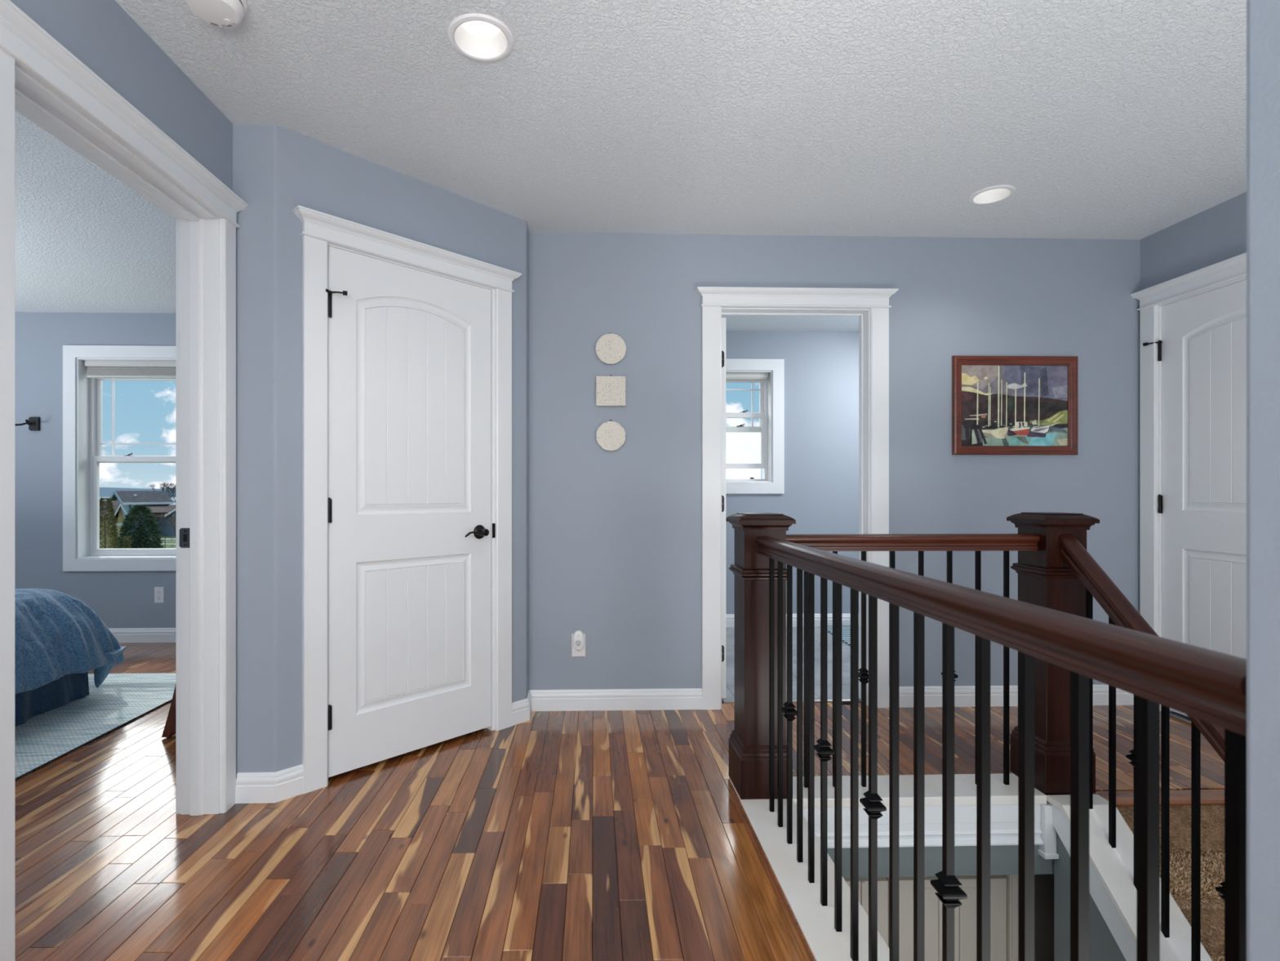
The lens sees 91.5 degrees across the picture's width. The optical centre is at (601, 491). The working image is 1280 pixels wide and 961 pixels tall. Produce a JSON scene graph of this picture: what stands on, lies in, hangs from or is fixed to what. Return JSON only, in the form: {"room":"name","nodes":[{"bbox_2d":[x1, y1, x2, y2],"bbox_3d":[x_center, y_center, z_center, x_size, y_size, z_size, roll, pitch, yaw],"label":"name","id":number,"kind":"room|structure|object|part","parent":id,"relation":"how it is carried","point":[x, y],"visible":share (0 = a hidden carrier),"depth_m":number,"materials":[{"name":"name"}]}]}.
{"room":"upstairs landing","nodes":[
{"label":"upstairs landing","id":0,"kind":"room"},
{"bbox_2d":[14,311,176,628],"bbox_3d":[-3.524,-0.104,4.694,4.030,2.437,0.170,0,0,-2],"label":"wall","id":1,"kind":"structure","parent":0,"point":[120,598],"depth_m":4.59,"materials":[{"name":"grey paint"}]},
{"bbox_2d":[14,417,39,431],"bbox_3d":[-4.169,-0.498,4.512,0.148,0.100,0.156,0,0,-2],"label":"hanger","id":2,"kind":"object","parent":1,"relation":"attached to","point":[33,423],"visible":0.94,"depth_m":4.57,"materials":[{"name":"black metal"}]},
{"bbox_3d":[-4.210,-0.494,4.486,0.030,0.043,0.117,0,0,34],"label":"hanger arm","id":3,"kind":"part","parent":2,"relation":"part of","materials":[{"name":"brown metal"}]},
{"bbox_3d":[-4.128,-0.494,4.489,0.031,0.043,0.119,0,0,-39],"label":"hanger arm","id":4,"kind":"part","parent":2,"relation":"part of","materials":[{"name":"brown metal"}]},
{"bbox_2d":[62,345,176,571],"bbox_3d":[-3.307,-0.245,4.691,1.313,1.662,0.188,0,0,-2],"label":"window","id":5,"kind":"structure","parent":1,"relation":"attached to","point":[82,395],"depth_m":4.61,"materials":[{"name":"white paint"}]},
{"bbox_3d":[-3.309,-0.245,4.750,1.113,1.462,0.070,0,0,-2],"label":"frame","id":6,"kind":"part","parent":5,"relation":"part of","materials":[{"name":"white plastic"}]},
{"bbox_3d":[-3.309,0.102,4.737,1.085,0.746,0.028,0,0,-2],"label":"sash","id":7,"kind":"part","parent":5,"relation":"part of","materials":[{"name":"white plastic"}]},
{"bbox_3d":[-3.309,-0.583,4.764,1.079,0.727,0.024,0,0,-2],"label":"sash","id":8,"kind":"part","parent":5,"relation":"part of","materials":[{"name":"white plastic"}]},
{"bbox_2d":[84,360,176,378],"bbox_3d":[-3.307,-0.916,4.680,1.080,0.126,0.066,0,0,-2],"label":"roller shade","id":9,"kind":"object","parent":1,"relation":"attached to","point":[95,369],"visible":0.63,"depth_m":4.65,"materials":[{"name":"white fabric"}]},
{"bbox_3d":[-3.307,-0.957,4.680,1.080,0.045,0.066,0,0,-2],"label":"head rail","id":10,"kind":"part","parent":9,"relation":"part of","materials":[{"name":"white plastic"}]},
{"bbox_3d":[-3.307,-0.860,4.679,1.064,0.014,0.044,0,0,-2],"label":"rail","id":11,"kind":"part","parent":9,"relation":"part of","materials":[{"name":"white plastic"}]},
{"bbox_2d":[108,627,176,642],"bbox_3d":[-3.437,1.063,3.416,3.890,0.104,2.390,0,0,-2],"label":"baseboard","id":12,"kind":"structure","parent":1,"relation":"attached to","point":[122,634],"depth_m":4.60,"materials":[{"name":"white paint"}]},
{"bbox_2d":[154,586,164,603],"bbox_3d":[-3.276,0.767,4.612,0.070,0.117,0.008,0,0,-2],"label":"wall outlet","id":13,"kind":"object","parent":1,"relation":"attached to","point":[158,591],"visible":1,"depth_m":4.61,"materials":[{"name":"white plastic"}]},
{"bbox_2d":[9,0,232,191],"bbox_3d":[-1.323,-0.104,-0.084,0.130,2.437,4.910,0,0,-2],"label":"wall","id":14,"kind":"structure","parent":0,"point":[100,34],"depth_m":1.77,"materials":[{"name":"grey paint"}]},
{"bbox_2d":[0,0,248,960],"bbox_3d":[-1.361,0.039,1.753,0.203,2.151,1.011,0,0,-2],"label":"door frame","id":15,"kind":"structure","parent":14,"relation":"in","point":[41,80],"depth_m":2.14,"materials":[{"name":"white paint"}]},
{"bbox_3d":[-1.290,0.084,1.325,0.018,2.061,0.084,0,0,-2],"label":"casing","id":16,"kind":"part","parent":15,"relation":"part of","materials":[{"name":"white paint"}]},
{"bbox_3d":[-1.452,0.039,1.758,0.020,2.151,0.980,0,0,-2],"label":"casing","id":17,"kind":"part","parent":15,"relation":"part of","materials":[{"name":"white paint"}]},
{"bbox_3d":[-1.286,-0.991,1.756,0.053,0.090,1.011,0,0,-2],"label":"head casing","id":18,"kind":"part","parent":15,"relation":"part of","materials":[{"name":"white paint"}]},
{"bbox_3d":[-1.437,0.160,2.148,0.038,0.068,0.002,0,0,-2],"label":"plate","id":19,"kind":"part","parent":15,"relation":"part of","materials":[{"name":"black metal"}]},
{"bbox_3d":[-1.316,0.084,2.193,0.018,2.061,0.069,0,0,-2],"label":"casing","id":20,"kind":"part","parent":15,"relation":"part of","materials":[{"name":"white paint"}]},
{"bbox_2d":[232,124,528,778],"bbox_3d":[-0.841,-0.104,2.700,1.337,2.437,0.190,0,0,-44],"label":"wall","id":21,"kind":"structure","parent":0,"point":[277,170],"depth_m":2.26,"materials":[{"name":"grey paint"}]},
{"bbox_2d":[235,764,303,803],"bbox_3d":[-1.199,1.063,2.249,0.221,0.104,0.056,0,0,-19],"label":"baseboard","id":22,"kind":"structure","parent":21,"relation":"attached to","point":[280,785],"depth_m":2.23,"materials":[{"name":"white paint"}]},
{"bbox_2d":[293,204,521,793],"bbox_3d":[-0.795,0.039,2.661,1.008,2.151,0.172,0,0,-45],"label":"door","id":23,"kind":"structure","parent":21,"relation":"in","point":[406,343],"depth_m":2.59,"materials":[{"name":"white paint"}]},
{"bbox_3d":[-1.072,0.084,2.334,0.088,2.061,0.018,0,0,-45],"label":"casing","id":24,"kind":"part","parent":23,"relation":"part of","materials":[{"name":"white paint"}]},
{"bbox_3d":[-0.756,-0.991,2.622,1.008,0.090,0.053,0,0,-45],"label":"head casing","id":25,"kind":"part","parent":23,"relation":"part of","materials":[{"name":"white paint"}]},
{"bbox_3d":[-0.564,0.185,2.811,0.135,0.065,0.061,0,0,-45],"label":"lever handle","id":26,"kind":"part","parent":23,"relation":"part of","materials":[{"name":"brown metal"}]},
{"bbox_3d":[-0.501,0.182,2.907,0.020,0.068,0.002,0,0,-45],"label":"strike plate","id":27,"kind":"part","parent":23,"relation":"part of","materials":[{"name":"black metal"}]},
{"bbox_3d":[-0.463,0.084,2.935,0.084,2.061,0.018,0,0,-45],"label":"casing","id":28,"kind":"part","parent":23,"relation":"part of","materials":[{"name":"white paint"}]},
{"bbox_2d":[14,626,1224,960],"bbox_3d":[-1.085,1.250,1.166,8.700,0.270,8.006,0,0,-2],"label":"floor","id":29,"kind":"structure","parent":0,"point":[587,835],"depth_m":1.96,"materials":[{"name":"brown wood"}]},
{"bbox_2d":[14,672,176,780],"bbox_3d":[-3.473,1.110,2.337,2.434,0.009,2.875,0,0,-2],"label":"area rug","id":30,"kind":"object","parent":29,"relation":"on","point":[121,699],"visible":0.59,"depth_m":3.05,"materials":[{"name":"fabric"}]},
{"bbox_2d":[14,588,126,726],"bbox_3d":[-3.694,0.783,2.587,2.267,0.640,1.958,0,0,-2],"label":"bed","id":31,"kind":"object","parent":30,"relation":"on","point":[60,638],"visible":0.91,"depth_m":3.12,"materials":[{"name":"blue fabric"}]},
{"bbox_2d":[161,682,176,737],"bbox_3d":[-1.718,0.685,3.036,0.547,0.860,0.442,0,0,-2],"label":"chair","id":32,"kind":"object","parent":29,"relation":"on","point":[170,729],"visible":0.11,"depth_m":2.81,"materials":[{"name":"brown wood"}]},
{"bbox_2d":[728,778,815,960],"bbox_3d":[0.500,1.114,1.427,0.006,0.026,1.920,0,0,-1],"label":"trim","id":33,"kind":"structure","parent":29,"relation":"attached to","point":[800,933],"depth_m":1.77,"materials":[{"name":"brown wood"}]},
{"bbox_2d":[827,625,850,646],"bbox_3d":[2.269,1.107,4.708,0.988,0.015,0.840,0,0,-2],"label":"bath rug","id":34,"kind":"object","parent":29,"relation":"on","point":[846,629],"visible":0.12,"depth_m":4.87,"materials":[{"name":"white carpet"}]},
{"bbox_2d":[1046,789,1224,960],"bbox_3d":[2.275,2.426,0.789,1.253,2.662,3.080,0,0,-2],"label":"staircase","id":35,"kind":"structure","parent":29,"relation":"attached to","point":[1112,888],"depth_m":2.07,"materials":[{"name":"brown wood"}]},
{"bbox_2d":[725,511,1246,960],"bbox_3d":[1.178,1.571,1.085,1.315,2.982,2.700,0,0,-2],"label":"balustrade","id":36,"kind":"object","parent":35,"relation":"on","point":[1054,632],"visible":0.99,"depth_m":1.37,"materials":[{"name":"brown wood"}]},
{"bbox_3d":[0.586,0.932,2.309,0.187,0.044,0.187,0,0,-2],"label":"moulding","id":37,"kind":"part","parent":36,"relation":"part of","materials":[{"name":"brown wood"}]},
{"bbox_3d":[0.586,0.297,2.309,0.185,0.041,0.185,0,0,-2],"label":"band moulding","id":38,"kind":"part","parent":36,"relation":"part of","materials":[{"name":"brown wood"}]},
{"bbox_3d":[1.141,0.189,2.322,0.961,0.062,0.063,0,0,-2],"label":"handrail","id":39,"kind":"part","parent":36,"relation":"part of","materials":[{"name":"brown wood"}]},
{"bbox_3d":[0.593,0.191,1.396,0.063,0.062,1.676,0,0,-1],"label":"handrail","id":40,"kind":"part","parent":36,"relation":"part of","materials":[{"name":"brown wood"}]},
{"bbox_3d":[1.697,0.297,2.350,0.185,0.041,0.185,0,0,-2],"label":"band moulding","id":41,"kind":"part","parent":36,"relation":"part of","materials":[{"name":"brown wood"}]},
{"bbox_3d":[1.697,0.932,2.350,0.187,0.044,0.187,0,0,-2],"label":"moulding","id":42,"kind":"part","parent":36,"relation":"part of","materials":[{"name":"brown wood"}]},
{"bbox_3d":[1.736,1.287,1.013,0.063,2.267,2.524,0,0,-2],"label":"handrail","id":43,"kind":"part","parent":36,"relation":"part of","materials":[{"name":"brown wood"}]},
{"bbox_2d":[14,0,1246,332],"bbox_3d":[-1.089,-1.397,1.319,8.700,0.150,7.700,0,0,-2],"label":"ceiling","id":44,"kind":"structure","parent":0,"point":[1105,119],"depth_m":2.20,"materials":[{"name":"white paint"}]},
{"bbox_2d":[184,0,247,27],"bbox_3d":[-1.034,-1.299,1.660,0.156,0.047,0.156,0,0,-2],"label":"smoke detector","id":45,"kind":"object","parent":44,"relation":"attached to","point":[220,13],"visible":1,"depth_m":1.66,"materials":[{"name":"white plastic"}]},
{"bbox_3d":[-1.034,-1.318,1.660,0.156,0.009,0.156,0,0,-2],"label":"mounting plate","id":46,"kind":"part","parent":45,"relation":"part of","materials":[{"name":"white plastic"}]},
{"bbox_2d":[447,13,514,62],"bbox_3d":[-0.351,-1.345,1.817,0.190,0.061,0.190,0,0,-2],"label":"recessed light","id":47,"kind":"object","parent":44,"relation":"in","point":[477,37],"visible":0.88,"depth_m":1.85,"materials":[{"name":"white plastic"}]},
{"bbox_2d":[968,184,1015,204],"bbox_3d":[1.738,-1.345,2.774,0.180,0.061,0.180,0,0,-2],"label":"recessed light","id":48,"kind":"object","parent":44,"relation":"in","point":[993,194],"visible":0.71,"depth_m":2.81,"materials":[{"name":"white plastic"}]},
{"bbox_2d":[725,331,858,613],"bbox_3d":[1.997,-0.104,5.246,4.100,2.437,0.170,0,0,-2],"label":"wall","id":49,"kind":"structure","parent":0,"point":[821,494],"depth_m":5.15,"materials":[{"name":"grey paint"}]},
{"bbox_2d":[725,372,768,379],"bbox_3d":[1.057,-0.963,5.198,0.653,0.052,0.066,0,0,-2],"label":"roller shade","id":50,"kind":"object","parent":49,"relation":"attached to","point":[729,375],"visible":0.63,"depth_m":5.17,"materials":[{"name":"white fabric"}]},
{"bbox_3d":[1.057,-0.944,5.197,0.637,0.014,0.044,0,0,-2],"label":"rail","id":51,"kind":"part","parent":50,"relation":"part of","materials":[{"name":"white fabric"}]},
{"bbox_2d":[725,358,784,493],"bbox_3d":[1.059,-0.537,5.209,0.886,1.108,0.188,0,0,-2],"label":"window","id":52,"kind":"structure","parent":49,"relation":"attached to","point":[771,415],"depth_m":5.13,"materials":[{"name":"white paint"}]},
{"bbox_3d":[1.057,-0.730,5.282,0.644,0.454,0.024,0,0,-2],"label":"sash","id":53,"kind":"part","parent":52,"relation":"part of","materials":[{"name":"white plastic"}]},
{"bbox_3d":[1.058,-0.431,5.255,0.650,0.472,0.028,0,0,-2],"label":"sash","id":54,"kind":"part","parent":52,"relation":"part of","materials":[{"name":"white plastic"}]},
{"bbox_3d":[1.057,-0.537,5.268,0.678,0.900,0.070,0,0,-2],"label":"frame","id":55,"kind":"part","parent":52,"relation":"part of","materials":[{"name":"white plastic"}]},
{"bbox_2d":[725,613,850,626],"bbox_3d":[1.560,1.063,5.140,2.980,0.104,0.015,0,0,-2],"label":"baseboard","id":56,"kind":"structure","parent":49,"relation":"attached to","point":[730,618],"depth_m":5.14,"materials":[{"name":"white paint"}]},
{"bbox_2d":[528,231,1140,689],"bbox_3d":[1.806,-0.104,3.296,4.596,2.437,0.115,0,0,-2],"label":"wall","id":57,"kind":"structure","parent":0,"point":[615,536],"depth_m":3.20,"materials":[{"name":"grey paint"}]},
{"bbox_2d":[571,633,585,656],"bbox_3d":[-0.117,0.784,3.178,0.070,0.117,0.008,0,0,-2],"label":"wall outlet","id":58,"kind":"object","parent":57,"relation":"attached to","point":[575,652],"visible":0.41,"depth_m":3.18,"materials":[{"name":"white plastic"}]},
{"bbox_2d":[573,630,583,650],"bbox_3d":[-0.117,0.753,3.157,0.055,0.100,0.038,0,0,-2],"label":"plug adapter","id":59,"kind":"object","parent":58,"relation":"attached to","point":[578,637],"visible":1,"depth_m":3.14,"materials":[{"name":"white plastic"}]},
{"bbox_2d":[574,640,582,646],"bbox_3d":[-0.117,0.765,3.140,0.035,0.035,0.002,0,0,-2],"label":"socket","id":60,"kind":"object","parent":59,"relation":"attached to","point":[577,642],"depth_m":3.14,"materials":[{"name":"white plastic"}]},
{"bbox_2d":[511,688,702,725],"bbox_3d":[0.039,1.063,3.081,0.960,0.104,0.212,0,0,-2],"label":"baseboard","id":61,"kind":"structure","parent":57,"relation":"attached to","point":[664,699],"depth_m":3.17,"materials":[{"name":"white paint"}]},
{"bbox_2d":[595,374,625,405],"bbox_3d":[0.048,-0.517,3.175,0.150,0.160,0.020,0,0,-2],"label":"wall plaque","id":62,"kind":"object","parent":57,"relation":"attached to","point":[610,390],"visible":1,"depth_m":3.17,"materials":[{"name":"beige"}]},
{"bbox_2d":[595,419,625,450],"bbox_3d":[0.048,-0.289,3.175,0.149,0.160,0.020,0,0,-2],"label":"wall plaque","id":63,"kind":"object","parent":57,"relation":"attached to","point":[610,435],"visible":1,"depth_m":3.17,"materials":[{"name":"beige stone"}]},
{"bbox_2d":[595,333,626,364],"bbox_3d":[0.048,-0.731,3.175,0.156,0.163,0.020,0,0,-2],"label":"wall plaque","id":64,"kind":"object","parent":57,"relation":"attached to","point":[611,348],"visible":1,"depth_m":3.17,"materials":[{"name":"beige stone"}]},
{"bbox_2d":[721,697,860,702],"bbox_3d":[1.010,1.110,3.314,0.734,0.010,0.043,0,0,-2],"label":"trim","id":65,"kind":"structure","parent":57,"relation":"attached to","point":[794,700],"depth_m":3.30,"materials":[{"name":"white wood"}]},
{"bbox_2d":[695,286,898,709],"bbox_3d":[0.986,0.039,3.628,1.032,2.151,0.933,0,0,-2],"label":"door frame","id":66,"kind":"structure","parent":57,"relation":"in","point":[872,306],"depth_m":3.21,"materials":[{"name":"white paint"}]},
{"bbox_3d":[0.564,0.084,3.193,0.097,2.061,0.018,0,0,-2],"label":"casing","id":67,"kind":"part","parent":66,"relation":"part of","materials":[{"name":"white paint"}]},
{"bbox_3d":[0.999,-0.991,3.188,1.032,0.090,0.053,0,0,-2],"label":"head casing","id":68,"kind":"part","parent":66,"relation":"part of","materials":[{"name":"white paint"}]},
{"bbox_3d":[1.436,0.084,3.218,0.091,2.061,0.018,0,0,-2],"label":"casing","id":69,"kind":"part","parent":66,"relation":"part of","materials":[{"name":"white paint"}]},
{"bbox_2d":[951,355,1078,454],"bbox_3d":[2.151,-0.448,3.236,0.658,0.513,0.022,0,0,-2],"label":"framed picture","id":70,"kind":"object","parent":57,"relation":"attached to","point":[1002,405],"visible":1,"depth_m":3.24,"materials":[{"name":"multicoloured paper"}]},
{"bbox_3d":[1.845,-0.448,3.227,0.047,0.513,0.022,0,0,-2],"label":"frame rail","id":71,"kind":"part","parent":70,"relation":"part of","materials":[{"name":"brown wood"}]},
{"bbox_2d":[961,364,1067,445],"bbox_3d":[2.151,-0.448,3.241,0.566,0.421,0.002,0,0,-2],"label":"print","id":72,"kind":"object","parent":70,"relation":"on","point":[1002,405],"depth_m":3.24},
{"bbox_3d":[2.151,-0.681,3.236,0.658,0.047,0.022,0,0,-2],"label":"frame rail","id":73,"kind":"part","parent":70,"relation":"part of","materials":[{"name":"brown wood"}]},
{"bbox_3d":[2.151,-0.215,3.236,0.658,0.047,0.022,0,0,-2],"label":"frame rail","id":74,"kind":"part","parent":70,"relation":"part of","materials":[{"name":"brown wood"}]},
{"bbox_3d":[2.456,-0.448,3.245,0.047,0.513,0.022,0,0,-2],"label":"frame rail","id":75,"kind":"part","parent":70,"relation":"part of","materials":[{"name":"brown wood"}]},
{"bbox_2d":[899,684,1133,707],"bbox_3d":[2.155,1.063,3.241,1.345,0.104,0.015,0,0,-2],"label":"baseboard","id":76,"kind":"structure","parent":57,"relation":"attached to","point":[964,695],"depth_m":3.23,"materials":[{"name":"white paint"}]},
{"bbox_2d":[827,844,1053,877],"bbox_3d":[1.144,1.259,2.276,1.020,0.262,0.056,0,0,-2],"label":"wall","id":77,"kind":"structure","parent":0,"point":[1003,858],"depth_m":2.25,"materials":[{"name":"grey paint"}]},
{"bbox_2d":[729,773,1046,807],"bbox_3d":[1.048,1.111,2.316,1.110,0.032,0.177,0,0,-2],"label":"trim","id":78,"kind":"structure","parent":77,"relation":"attached to","point":[965,787],"depth_m":2.27,"materials":[{"name":"white wood"}]},
{"bbox_2d":[802,804,1043,848],"bbox_3d":[1.135,1.201,2.246,0.910,0.148,0.036,0,0,-2],"label":"trim","id":79,"kind":"structure","parent":77,"relation":"attached to","point":[1003,818],"depth_m":2.24,"materials":[{"name":"white paint"}]},
{"bbox_2d":[1037,800,1058,858],"bbox_3d":[1.611,1.221,2.253,0.053,0.188,0.054,0,0,-2],"label":"trim","id":80,"kind":"structure","parent":77,"relation":"attached to","point":[1048,835],"depth_m":2.23,"materials":[{"name":"white paint"}]},
{"bbox_2d":[885,874,1053,960],"bbox_3d":[2.127,2.621,2.523,4.000,2.468,0.080,0,0,-2],"label":"wall","id":81,"kind":"structure","parent":0,"point":[1043,883],"depth_m":2.47,"materials":[{"name":"grey paint"}]},
{"bbox_2d":[844,874,1017,960],"bbox_3d":[1.163,2.630,2.429,1.017,2.450,0.052,0,0,-2],"label":"door","id":82,"kind":"structure","parent":81,"relation":"in","point":[1003,888],"depth_m":2.43,"materials":[{"name":"beige paint"}]},
{"bbox_3d":[0.886,2.595,2.413,0.274,2.160,0.007,0,0,-2],"label":"panel moulding","id":83,"kind":"part","parent":82,"relation":"part of","materials":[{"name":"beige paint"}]},
{"bbox_3d":[1.630,2.630,2.443,0.082,2.450,0.052,0,0,-2],"label":"casing","id":84,"kind":"part","parent":82,"relation":"part of","materials":[{"name":"beige paint"}]},
{"bbox_2d":[1053,831,1126,960],"bbox_3d":[1.751,2.500,0.952,0.156,2.710,2.600,0,0,-2],"label":"wall","id":85,"kind":"structure","parent":0,"point":[1103,946],"depth_m":2.19,"materials":[{"name":"grey paint"}]},
{"bbox_2d":[1140,191,1246,723],"bbox_3d":[2.971,1.266,0.429,0.120,5.177,5.684,0,0,-2],"label":"wall","id":86,"kind":"structure","parent":0,"point":[1217,233],"depth_m":2.98,"materials":[{"name":"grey paint"}]},
{"bbox_2d":[1130,252,1246,716],"bbox_3d":[2.876,0.039,2.773,0.173,2.151,1.022,0,0,-2],"label":"door","id":87,"kind":"structure","parent":86,"relation":"in","point":[1193,325],"depth_m":2.98,"materials":[{"name":"white paint"}]},
{"bbox_3d":[2.820,0.084,3.208,0.018,2.061,0.084,0,0,-2],"label":"casing","id":88,"kind":"part","parent":87,"relation":"part of","materials":[{"name":"white paint"}]},
{"bbox_3d":[2.816,-0.991,2.772,0.053,0.090,1.022,0,0,-2],"label":"head casing","id":89,"kind":"part","parent":87,"relation":"part of","materials":[{"name":"white paint"}]},
{"bbox_2d":[1246,0,1279,960],"bbox_3d":[0.665,1.266,-0.968,0.127,5.177,3.025,0,0,-2],"label":"wall","id":90,"kind":"structure","parent":0,"point":[1263,16],"depth_m":0.53,"materials":[{"name":"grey paint"}]},
{"bbox_3d":[0.724,2.491,-0.109,0.042,2.727,4.740,0,0,-2],"label":"wall","id":91,"kind":"structure","parent":0,"visible":0},
{"bbox_2d":[740,799,888,960],"bbox_3d":[0.599,1.111,1.341,0.188,0.032,1.746,0,0,-1],"label":"trim","id":92,"kind":"structure","parent":91,"relation":"on","point":[815,921],"depth_m":1.71,"materials":[{"name":"white wood"}]},
{"label":"outside","id":93,"kind":"structure","parent":0,"visible":0},
{"bbox_2d":[99,487,176,497],"bbox_3d":[-489.720,-0.224,665.939,580.000,11.678,80.000,0,0,-2],"label":"hill","id":94,"kind":"structure","parent":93,"point":[104,491],"depth_m":626.04,"materials":[{"name":"blue"}]},
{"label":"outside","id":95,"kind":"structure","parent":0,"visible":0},
{"bbox_2d":[127,534,176,548],"bbox_3d":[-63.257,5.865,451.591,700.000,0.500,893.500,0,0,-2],"label":"ground","id":96,"kind":"structure","parent":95,"point":[174,541],"depth_m":68.68,"materials":[{"name":"green plant"}]},
{"bbox_2d":[99,497,120,548],"bbox_3d":[-18.707,2.916,23.462,1.147,5.398,1.146,0,0,-2],"label":"evergreen tree","id":97,"kind":"object","parent":96,"relation":"on","point":[108,501],"visible":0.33,"depth_m":23.48,"materials":[{"name":"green plant"}]},
{"bbox_2d":[99,500,127,548],"bbox_3d":[-41.044,3.189,51.650,3.109,4.852,9.060,0,0,-38],"label":"house","id":98,"kind":"structure","parent":96,"relation":"on","point":[117,507],"depth_m":49.38,"materials":[{"name":"brown"}]},
{"bbox_2d":[121,535,131,548],"bbox_3d":[-14.908,3.498,19.571,1.038,4.234,1.025,0,0,-2],"label":"shrub","id":99,"kind":"object","parent":96,"relation":"on","point":[125,537],"visible":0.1,"depth_m":19.55,"materials":[{"name":"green plant"}]},
{"bbox_2d":[115,504,164,548],"bbox_3d":[-19.574,3.071,26.448,2.268,5.086,2.275,0,0,-2],"label":"evergreen tree","id":100,"kind":"object","parent":96,"relation":"on","point":[140,539],"visible":0.38,"depth_m":26.20,"materials":[{"name":"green plant"}]},
{"bbox_2d":[109,490,176,536],"bbox_3d":[-59.577,2.735,82.493,16.160,5.760,7.044,0,0,44],"label":"house","id":101,"kind":"structure","parent":96,"relation":"on","point":[158,501],"depth_m":80.84,"materials":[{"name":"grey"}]},
{"bbox_2d":[148,482,176,497],"bbox_3d":[-68.472,2.066,97.090,4.450,7.126,4.317,0,0,-2],"label":"bare tree","id":102,"kind":"object","parent":96,"relation":"on","point":[152,485],"visible":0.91,"depth_m":97.14,"materials":[{"name":"brown plant"}]},
{"bbox_2d":[158,512,174,548],"bbox_3d":[-27.476,3.466,39.193,1.129,4.297,1.108,0,0,-2],"label":"shrub","id":103,"kind":"object","parent":96,"relation":"on","point":[165,513],"visible":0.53,"depth_m":39.20,"materials":[{"name":"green plant"}]},
{"bbox_2d":[167,515,176,544],"bbox_3d":[-29.353,3.643,43.377,1.083,3.950,2.915,0,0,-24],"label":"bare tree","id":104,"kind":"object","parent":96,"relation":"on","point":[175,518],"visible":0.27,"depth_m":42.52,"materials":[{"name":"plant"}]},
{"bbox_2d":[168,487,176,504],"bbox_3d":[-73.024,2.403,107.226,4.107,6.457,3.942,0,0,-2],"label":"bare tree","id":105,"kind":"object","parent":96,"relation":"on","point":[169,487],"visible":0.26,"depth_m":106.42,"materials":[{"name":"brown plant"}]},
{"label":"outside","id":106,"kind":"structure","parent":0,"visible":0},
{"bbox_2d":[99,497,176,504],"bbox_3d":[-243.085,5.635,443.069,380.000,0.160,380.000,0,0,-2],"label":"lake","id":107,"kind":"structure","parent":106,"point":[171,497],"depth_m":409.07,"materials":[{"name":"blue liquid"}]},
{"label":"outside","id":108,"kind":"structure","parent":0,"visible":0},
{"bbox_2d":[152,537,176,539],"bbox_3d":[-67.169,5.595,73.064,110.000,0.040,2.000,0,0,-2],"label":"road","id":109,"kind":"structure","parent":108,"point":[162,538],"depth_m":72.88,"materials":[{"name":"beige asphalt"}]}
]}

